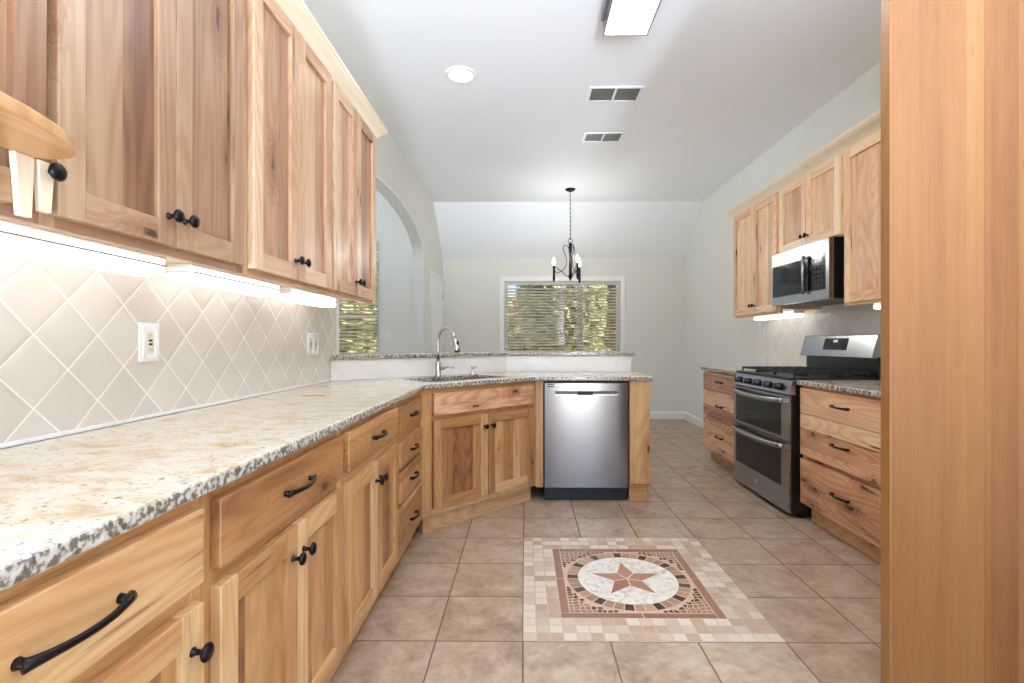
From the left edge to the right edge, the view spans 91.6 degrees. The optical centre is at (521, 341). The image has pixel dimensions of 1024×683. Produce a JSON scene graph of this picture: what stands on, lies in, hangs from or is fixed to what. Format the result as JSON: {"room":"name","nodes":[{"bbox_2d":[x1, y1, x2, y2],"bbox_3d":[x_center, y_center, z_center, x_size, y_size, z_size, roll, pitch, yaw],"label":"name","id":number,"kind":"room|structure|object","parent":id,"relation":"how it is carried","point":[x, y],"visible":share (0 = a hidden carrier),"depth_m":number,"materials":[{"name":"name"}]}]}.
{"room":"kitchen","nodes":[
{"label":"kitchen","id":0,"kind":"room"},
{"bbox_2d":[0,133,442,448],"bbox_3d":[-1.250,-0.355,3.005,0.140,3.000,8.990,0,0,0],"label":"wall","id":1,"kind":"structure","parent":0,"point":[69,364],"depth_m":1.60,"materials":[{"name":"white paint"}]},
{"bbox_2d":[0,0,74,223],"bbox_3d":[-0.957,-0.701,0.606,0.514,0.978,0.598,0,0,0],"label":"upper cabinet","id":2,"kind":"object","parent":1,"relation":"attached to","point":[28,138],"visible":1,"depth_m":0.84,"materials":[{"name":"brown wood"}]},
{"bbox_2d":[0,91,74,158],"bbox_3d":[-0.776,-0.329,0.589,0.152,0.022,0.566,0,0,0],"label":"display shelf","id":3,"kind":"object","parent":2,"relation":"attached to","point":[25,133],"depth_m":0.77,"materials":[{"name":"brown wood"}]},
{"bbox_2d":[0,0,244,272],"bbox_3d":[-1.012,-0.701,1.228,0.394,0.978,0.650,0,0,0],"label":"upper cabinet","id":4,"kind":"object","parent":1,"relation":"attached to","point":[149,94],"visible":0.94,"depth_m":1.16,"materials":[{"name":"brown wood"}]},
{"bbox_2d":[0,219,166,275],"bbox_3d":[-1.091,-0.217,1.036,0.102,0.056,0.855,0,0,0],"label":"light","id":5,"kind":"object","parent":4,"relation":"attached to","point":[17,240],"visible":1,"depth_m":1.17,"materials":[{"name":"white plastic"}]},
{"bbox_2d":[138,322,158,361],"bbox_3d":[-1.192,0.003,1.597,0.010,0.125,0.085,0,0,0],"label":"wall outlet","id":6,"kind":"object","parent":1,"relation":"attached to","point":[148,333],"visible":1,"depth_m":1.59,"materials":[{"name":"white plastic"}]},
{"bbox_2d":[146,332,153,352],"bbox_3d":[-1.190,0.003,1.597,0.003,0.068,0.033,0,0,0],"label":"receptacle","id":7,"kind":"object","parent":6,"relation":"attached to","point":[149,335],"depth_m":1.59,"materials":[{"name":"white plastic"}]},
{"bbox_2d":[0,254,335,442],"bbox_3d":[-1.201,0.012,1.754,0.010,0.466,2.870,0,0,0],"label":"tile backsplash","id":8,"kind":"structure","parent":1,"relation":"attached to","point":[69,334],"depth_m":1.51,"materials":[{"name":"beige tile"}]},
{"bbox_2d":[165,0,331,293],"bbox_3d":[-1.007,-0.701,1.891,0.394,0.978,0.673,0,0,0],"label":"upper cabinet","id":9,"kind":"object","parent":1,"relation":"attached to","point":[288,89],"visible":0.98,"depth_m":1.81,"materials":[{"name":"brown wood"}]},
{"bbox_2d":[164,264,280,296],"bbox_3d":[-1.085,-0.217,1.859,0.102,0.056,0.570,0,0,0],"label":"light","id":10,"kind":"object","parent":9,"relation":"attached to","point":[185,274],"visible":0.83,"depth_m":1.72,"materials":[{"name":"white plastic"}]},
{"bbox_2d":[307,333,317,354],"bbox_3d":[-1.182,0.015,2.829,0.010,0.125,0.145,0,0,0],"label":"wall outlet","id":11,"kind":"object","parent":1,"relation":"attached to","point":[312,338],"visible":1,"depth_m":2.82,"materials":[{"name":"white plastic"}]},
{"bbox_2d":[280,80,375,304],"bbox_3d":[-1.002,-0.701,2.556,0.394,0.978,0.656,0,0,0],"label":"upper cabinet","id":12,"kind":"object","parent":1,"relation":"attached to","point":[353,141],"visible":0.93,"depth_m":2.50,"materials":[{"name":"brown wood"}]},
{"bbox_2d":[273,287,335,306],"bbox_3d":[-1.079,-0.217,2.516,0.102,0.056,0.525,0,0,0],"label":"light","id":13,"kind":"object","parent":12,"relation":"attached to","point":[287,294],"visible":0.88,"depth_m":2.40,"materials":[{"name":"white plastic"}]},
{"bbox_2d":[276,0,387,138],"bbox_3d":[-1.004,-1.212,1.629,0.406,0.074,2.643,0,0,0],"label":"crown molding","id":14,"kind":"structure","parent":12,"relation":"attached to","point":[297,11],"depth_m":2.14,"materials":[{"name":"brown wood"}]},
{"bbox_2d":[430,270,443,351],"bbox_3d":[-1.121,0.110,6.879,0.088,2.069,0.960,0,0,0],"label":"door","id":15,"kind":"structure","parent":1,"relation":"in","point":[436,281],"depth_m":6.79,"materials":[{"name":"white paint"}]},
{"bbox_2d":[376,192,413,352],"bbox_3d":[-3.421,-0.355,6.252,4.259,3.000,0.150,0,0,0],"label":"wall","id":16,"kind":"structure","parent":0,"point":[395,251],"depth_m":6.16,"materials":[{"name":"white paint"}]},
{"bbox_2d":[339,241,377,351],"bbox_3d":[-2.660,-0.311,6.201,1.830,1.856,0.160,0,0,0],"label":"window","id":17,"kind":"structure","parent":16,"relation":"in","point":[376,241],"depth_m":6.23,"materials":[{"name":"white paint"}]},
{"bbox_2d":[339,242,377,353],"bbox_3d":[-2.660,-0.324,6.200,1.774,1.818,0.068,0,0,0],"label":"window blind","id":18,"kind":"object","parent":17,"relation":"attached to","point":[376,242],"visible":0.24,"depth_m":6.20,"materials":[{"name":"white"}]},
{"bbox_2d":[385,329,390,337],"bbox_3d":[-1.642,-0.095,6.154,0.075,0.115,0.016,0,0,0],"label":"light switch","id":19,"kind":"object","parent":16,"relation":"attached to","point":[387,331],"visible":1,"depth_m":6.16,"materials":[{"name":"white plastic"}]},
{"bbox_2d":[329,356,630,481],"bbox_3d":[-0.243,0.631,3.843,2.348,1.028,0.570,0,0,-25],"label":"wall","id":20,"kind":"structure","parent":0,"point":[361,369],"depth_m":3.82,"materials":[{"name":"white paint"}]},
{"bbox_2d":[331,356,630,380],"bbox_3d":[-0.234,0.182,3.777,2.293,0.129,0.441,0,0,-25],"label":"tile backsplash","id":21,"kind":"structure","parent":20,"relation":"attached to","point":[405,367],"depth_m":3.83,"materials":[{"name":"white tile"}]},
{"bbox_2d":[330,351,634,359],"bbox_3d":[-0.229,0.100,3.938,2.446,0.032,0.778,0,0,-24],"label":"granite ledge","id":22,"kind":"object","parent":20,"relation":"on","point":[356,356],"visible":0.99,"depth_m":3.83,"materials":[{"name":"beige stone"}]},
{"bbox_2d":[443,257,683,410],"bbox_3d":[0.638,-0.080,7.440,3.840,2.450,0.150,0,0,0],"label":"wall","id":23,"kind":"structure","parent":0,"point":[654,286],"depth_m":7.36,"materials":[{"name":"white paint"}]},
{"bbox_2d":[499,276,624,350],"bbox_3d":[0.610,-0.302,7.395,1.897,1.319,0.160,0,0,0],"label":"window","id":24,"kind":"structure","parent":23,"relation":"in","point":[502,279],"depth_m":7.35,"materials":[{"name":"white paint"}]},
{"bbox_2d":[505,281,619,350],"bbox_3d":[0.610,-0.306,7.394,1.705,1.163,0.068,0,0,0],"label":"window blind","id":25,"kind":"object","parent":24,"relation":"attached to","point":[606,282],"visible":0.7,"depth_m":7.40,"materials":[{"name":"white"}]},
{"bbox_2d":[650,411,683,418],"bbox_3d":[0.623,1.087,7.358,3.570,0.115,0.014,0,0,0],"label":"baseboard","id":26,"kind":"structure","parent":23,"relation":"attached to","point":[653,414],"depth_m":7.34,"materials":[{"name":"white paint"}]},
{"bbox_2d":[303,0,880,256],"bbox_3d":[-1.526,-1.508,3.062,8.300,0.895,9.100,0,0,0],"label":"ceiling","id":27,"kind":"structure","parent":0,"point":[496,155],"depth_m":3.77,"materials":[{"name":"white paint"}]},
{"bbox_2d":[445,66,476,83],"bbox_3d":[-0.418,-1.849,3.458,0.224,0.012,0.224,0,0,0],"label":"recessed light","id":28,"kind":"object","parent":27,"relation":"in","point":[457,74],"visible":1,"depth_m":3.44,"materials":[{"name":"white plastic"}]},
{"bbox_2d":[552,188,580,282],"bbox_3d":[0.565,-1.292,6.048,0.364,1.124,0.378,0,0,0],"label":"chandelier","id":29,"kind":"object","parent":27,"relation":"hanging from","point":[578,263],"visible":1,"depth_m":6.06,"materials":[{"name":"black metal"}]},
{"bbox_2d":[582,132,624,142],"bbox_3d":[0.741,-1.850,4.514,0.356,0.010,0.210,0,0,0],"label":"ceiling vent","id":30,"kind":"object","parent":27,"relation":"in","point":[589,137],"visible":1,"depth_m":4.51,"materials":[{"name":"white plastic"}]},
{"bbox_2d":[586,86,644,101],"bbox_3d":[0.697,-1.850,3.730,0.400,0.010,0.230,0,0,0],"label":"ceiling vent","id":31,"kind":"object","parent":27,"relation":"in","point":[595,93],"visible":1,"depth_m":3.72,"materials":[{"name":"white plastic"}]},
{"bbox_2d":[601,0,661,35],"bbox_3d":[0.594,-1.807,2.257,0.296,0.094,1.220,0,0,0],"label":"ceiling light","id":32,"kind":"object","parent":27,"relation":"attached to","point":[619,17],"visible":1,"depth_m":2.71,"materials":[{"name":"white plastic"}]},
{"bbox_2d":[330,419,880,682],"bbox_3d":[-1.528,1.195,2.837,8.300,0.100,9.450,0,0,0],"label":"floor","id":33,"kind":"structure","parent":0,"point":[450,610],"depth_m":2.25,"materials":[{"name":"tile"}]},
{"bbox_2d":[0,497,214,682],"bbox_3d":[-0.872,0.712,0.647,0.656,0.865,0.570,0,0,0],"label":"base cabinet","id":34,"kind":"object","parent":33,"relation":"on","point":[128,608],"visible":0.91,"depth_m":0.72,"materials":[{"name":"brown wood"}]},
{"bbox_2d":[201,430,343,682],"bbox_3d":[-0.867,0.712,1.282,0.656,0.865,0.698,0,0,0],"label":"base cabinet","id":35,"kind":"object","parent":33,"relation":"on","point":[272,587],"visible":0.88,"depth_m":1.19,"materials":[{"name":"brown wood"}]},
{"bbox_2d":[327,404,398,682],"bbox_3d":[-0.861,0.712,1.978,0.656,0.865,0.693,0,0,0],"label":"base cabinet","id":36,"kind":"object","parent":33,"relation":"on","point":[369,482],"visible":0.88,"depth_m":1.88,"materials":[{"name":"brown wood"}]},
{"bbox_2d":[385,391,421,584],"bbox_3d":[-0.857,0.712,2.609,0.656,0.865,0.566,0,0,0],"label":"base cabinet","id":37,"kind":"object","parent":33,"relation":"on","point":[409,439],"visible":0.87,"depth_m":2.52,"materials":[{"name":"brown wood"}]},
{"bbox_2d":[419,381,542,533],"bbox_3d":[-0.419,0.712,3.368,1.719,0.865,0.558,0,0,-45],"label":"base cabinet","id":38,"kind":"object","parent":33,"relation":"on","point":[482,448],"visible":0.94,"depth_m":3.19,"materials":[{"name":"brown wood"}]},
{"bbox_2d":[0,372,652,591],"bbox_3d":[-0.134,0.263,2.211,2.114,0.031,3.760,0,0,0],"label":"countertop","id":39,"kind":"structure","parent":38,"relation":"on","point":[62,498],"depth_m":1.07,"materials":[{"name":"beige stone"}]},
{"bbox_2d":[434,326,459,376],"bbox_3d":[-0.485,0.071,3.416,0.108,0.351,0.268,0,0,-45],"label":"faucet","id":40,"kind":"object","parent":39,"relation":"on","point":[438,368],"visible":1,"depth_m":3.45,"materials":[{"name":"silver metal"}]},
{"bbox_2d":[470,365,476,374],"bbox_3d":[-0.346,0.212,3.660,0.044,0.070,0.073,0,0,-45],"label":"soap dispenser","id":41,"kind":"object","parent":39,"relation":"on","point":[472,366],"visible":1,"depth_m":3.66,"materials":[{"name":"silver metal"}]},
{"bbox_2d":[543,381,627,499],"bbox_3d":[0.466,0.714,3.789,0.604,0.861,0.494,0,0,0],"label":"dishwasher","id":42,"kind":"object","parent":33,"relation":"on","point":[585,423],"visible":0.98,"depth_m":3.54,"materials":[{"name":"silver metal"}]},
{"bbox_2d":[627,381,649,500],"bbox_3d":[0.846,0.712,3.791,0.143,0.865,0.495,0,0,0],"label":"end panel","id":43,"kind":"object","parent":33,"relation":"on","point":[638,391],"visible":0.56,"depth_m":3.54,"materials":[{"name":"brown wood"}]},
{"bbox_2d":[523,538,785,642],"bbox_3d":[0.511,1.143,2.397,1.000,0.003,1.000,0,0,0],"label":"medallion","id":44,"kind":"object","parent":33,"relation":"on","point":[575,589],"visible":1,"depth_m":2.24,"materials":[{"name":"beige tile"}]},
{"bbox_2d":[703,370,735,471],"bbox_3d":[2.069,0.712,4.479,0.629,0.865,0.840,0,0,0],"label":"base cabinet","id":45,"kind":"object","parent":33,"relation":"on","point":[718,397],"visible":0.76,"depth_m":4.51,"materials":[{"name":"brown wood"}]},
{"bbox_2d":[701,366,753,374],"bbox_3d":[2.073,0.263,4.490,0.602,0.031,0.877,0,0,0],"label":"countertop","id":46,"kind":"structure","parent":45,"relation":"on","point":[728,370],"depth_m":4.55,"materials":[{"name":"beige stone"}]},
{"bbox_2d":[731,334,880,516],"bbox_3d":[2.008,0.548,3.624,0.681,1.190,0.840,0,0,0],"label":"gas range","id":47,"kind":"object","parent":33,"relation":"on","point":[766,426],"visible":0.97,"depth_m":3.47,"materials":[{"name":"silver metal"}]},
{"bbox_2d":[736,370,876,379],"bbox_3d":[2.017,0.241,3.624,0.553,0.016,0.840,0,0,0],"label":"cooktop","id":48,"kind":"object","parent":47,"relation":"in","point":[758,374],"depth_m":3.35,"materials":[{"name":"black metal"}]},
{"bbox_2d":[800,386,880,563],"bbox_3d":[2.055,0.712,2.761,0.629,0.865,0.835,0,0,0],"label":"base cabinet","id":49,"kind":"object","parent":33,"relation":"on","point":[840,432],"visible":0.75,"depth_m":2.75,"materials":[{"name":"brown wood"}]},
{"bbox_2d":[797,380,880,397],"bbox_3d":[2.059,0.263,2.764,0.602,0.031,0.850,0,0,0],"label":"countertop","id":50,"kind":"structure","parent":49,"relation":"on","point":[872,388],"depth_m":2.86,"materials":[{"name":"beige stone"}]},
{"bbox_2d":[881,0,1023,682],"bbox_3d":[1.713,-0.166,1.455,1.292,2.619,0.037,0,0,0],"label":"end panel","id":51,"kind":"object","parent":33,"relation":"on","point":[952,71],"visible":1,"depth_m":1.44,"materials":[{"name":"brown wood"}]},
{"bbox_2d":[684,61,880,418],"bbox_3d":[2.444,-0.355,2.991,0.160,3.000,9.020,0,0,0],"label":"wall","id":52,"kind":"structure","parent":0,"point":[713,336],"depth_m":5.26,"materials":[{"name":"white paint"}]},
{"bbox_2d":[684,411,702,427],"bbox_3d":[2.391,1.087,6.134,0.014,0.115,2.406,0,0,0],"label":"baseboard","id":53,"kind":"structure","parent":52,"relation":"attached to","point":[688,417],"depth_m":6.90,"materials":[{"name":"white paint"}]},
{"bbox_2d":[759,323,762,334],"bbox_3d":[2.380,-0.125,4.957,0.016,0.115,0.075,0,0,0],"label":"light switch","id":54,"kind":"object","parent":52,"relation":"attached to","point":[760,324],"visible":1,"depth_m":4.94,"materials":[{"name":"white plastic"}]},
{"bbox_2d":[734,192,821,317],"bbox_3d":[2.191,-0.712,4.360,0.385,0.977,0.845,0,0,0],"label":"upper cabinet","id":55,"kind":"object","parent":52,"relation":"attached to","point":[756,229],"visible":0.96,"depth_m":4.30,"materials":[{"name":"brown wood"}]},
{"bbox_2d":[754,310,804,319],"bbox_3d":[2.254,-0.229,4.382,0.102,0.056,0.700,0,0,0],"label":"light","id":56,"kind":"object","parent":55,"relation":"attached to","point":[790,313],"visible":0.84,"depth_m":4.17,"materials":[{"name":"white plastic"}]},
{"bbox_2d":[754,313,803,319],"bbox_3d":[2.252,-0.215,4.382,0.096,0.030,0.692,0,0,0],"label":"diffuser","id":57,"kind":"object","parent":56,"relation":"attached to","point":[783,315],"depth_m":4.27,"materials":[{"name":"white plastic"}]},
{"bbox_2d":[779,155,843,253],"bbox_3d":[2.185,-0.939,3.543,0.385,0.523,0.788,0,0,0],"label":"upper cabinet","id":58,"kind":"object","parent":52,"relation":"attached to","point":[811,207],"visible":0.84,"depth_m":3.47,"materials":[{"name":"brown wood"}]},
{"bbox_2d":[772,237,844,305],"bbox_3d":[2.162,-0.473,3.567,0.428,0.400,0.737,0,0,0],"label":"microwave","id":59,"kind":"object","parent":58,"relation":"attached to","point":[812,274],"visible":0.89,"depth_m":3.44,"materials":[{"name":"silver metal"}]},
{"bbox_2d":[765,308,880,366],"bbox_3d":[2.373,0.010,3.596,0.010,0.470,2.510,0,0,0],"label":"tile backsplash","id":60,"kind":"structure","parent":52,"relation":"attached to","point":[784,338],"depth_m":4.17,"materials":[{"name":"beige tile"}]},
{"bbox_2d":[844,130,880,305],"bbox_3d":[2.179,-0.712,2.751,0.385,0.977,0.795,0,0,0],"label":"upper cabinet","id":61,"kind":"object","parent":52,"relation":"attached to","point":[862,162],"visible":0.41,"depth_m":2.97,"materials":[{"name":"brown wood"}]},
{"bbox_2d":[726,109,880,218],"bbox_3d":[2.174,-1.228,3.601,0.407,0.087,2.496,0,0,0],"label":"crown molding","id":62,"kind":"structure","parent":61,"relation":"attached to","point":[870,125],"depth_m":3.32,"materials":[{"name":"brown wood"}]},
{"bbox_2d":[872,303,880,308],"bbox_3d":[2.241,-0.229,2.763,0.102,0.056,0.700,0,0,0],"label":"light","id":63,"kind":"object","parent":61,"relation":"attached to","point":[876,305],"visible":0.12,"depth_m":3.07,"materials":[{"name":"white plastic"}]},
{"label":"outside","id":64,"kind":"structure","parent":0,"visible":0},
{"bbox_3d":[0.338,1.445,42.999,120.000,0.200,74.000,0,0,0],"label":"ground","id":65,"kind":"structure","parent":64,"visible":0},
{"bbox_2d":[339,301,375,354],"bbox_3d":[-4.814,-0.468,11.991,4.082,3.641,3.700,0,0,0],"label":"tree","id":66,"kind":"object","parent":65,"relation":"on","point":[339,301],"visible":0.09,"depth_m":11.18,"materials":[{"name":"green plant"}]},
{"bbox_2d":[369,346,611,351],"bbox_3d":[2.185,0.515,23.516,28.000,1.620,0.065,0,0,0],"label":"fence","id":67,"kind":"object","parent":65,"relation":"on","point":[601,346],"visible":0.02,"depth_m":23.47,"materials":[{"name":"brown wood"}]},
{"bbox_2d":[508,293,532,350],"bbox_3d":[-0.654,-0.199,17.593,3.190,3.108,3.042,0,0,19],"label":"tree","id":68,"kind":"object","parent":65,"relation":"on","point":[510,293],"visible":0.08,"depth_m":16.47,"materials":[{"name":"green plant"}]},
{"bbox_2d":[515,285,607,350],"bbox_3d":[1.163,-0.935,13.603,2.690,4.572,2.883,0,0,0],"label":"tree","id":69,"kind":"object","parent":65,"relation":"on","point":[520,286],"visible":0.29,"depth_m":12.64,"materials":[{"name":"green plant"}]},
{"bbox_2d":[559,285,564,350],"bbox_3d":[0.736,-0.255,8.995,0.150,3.200,0.150,0,0,0],"label":"porch post","id":70,"kind":"object","parent":65,"relation":"on","point":[560,286],"visible":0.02,"depth_m":8.95,"materials":[{"name":"paint"}]},
{"bbox_2d":[578,285,582,350],"bbox_3d":[1.066,-0.255,8.992,0.150,3.200,0.150,0,0,0],"label":"porch post","id":71,"kind":"object","parent":65,"relation":"on","point":[579,286],"visible":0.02,"depth_m":8.94,"materials":[{"name":"paint"}]},
{"bbox_2d":[601,285,615,350],"bbox_3d":[4.283,-1.357,17.431,4.207,5.414,4.325,0,0,0],"label":"tree","id":72,"kind":"object","parent":65,"relation":"on","point":[609,286],"visible":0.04,"depth_m":16.75,"materials":[{"name":"green plant"}]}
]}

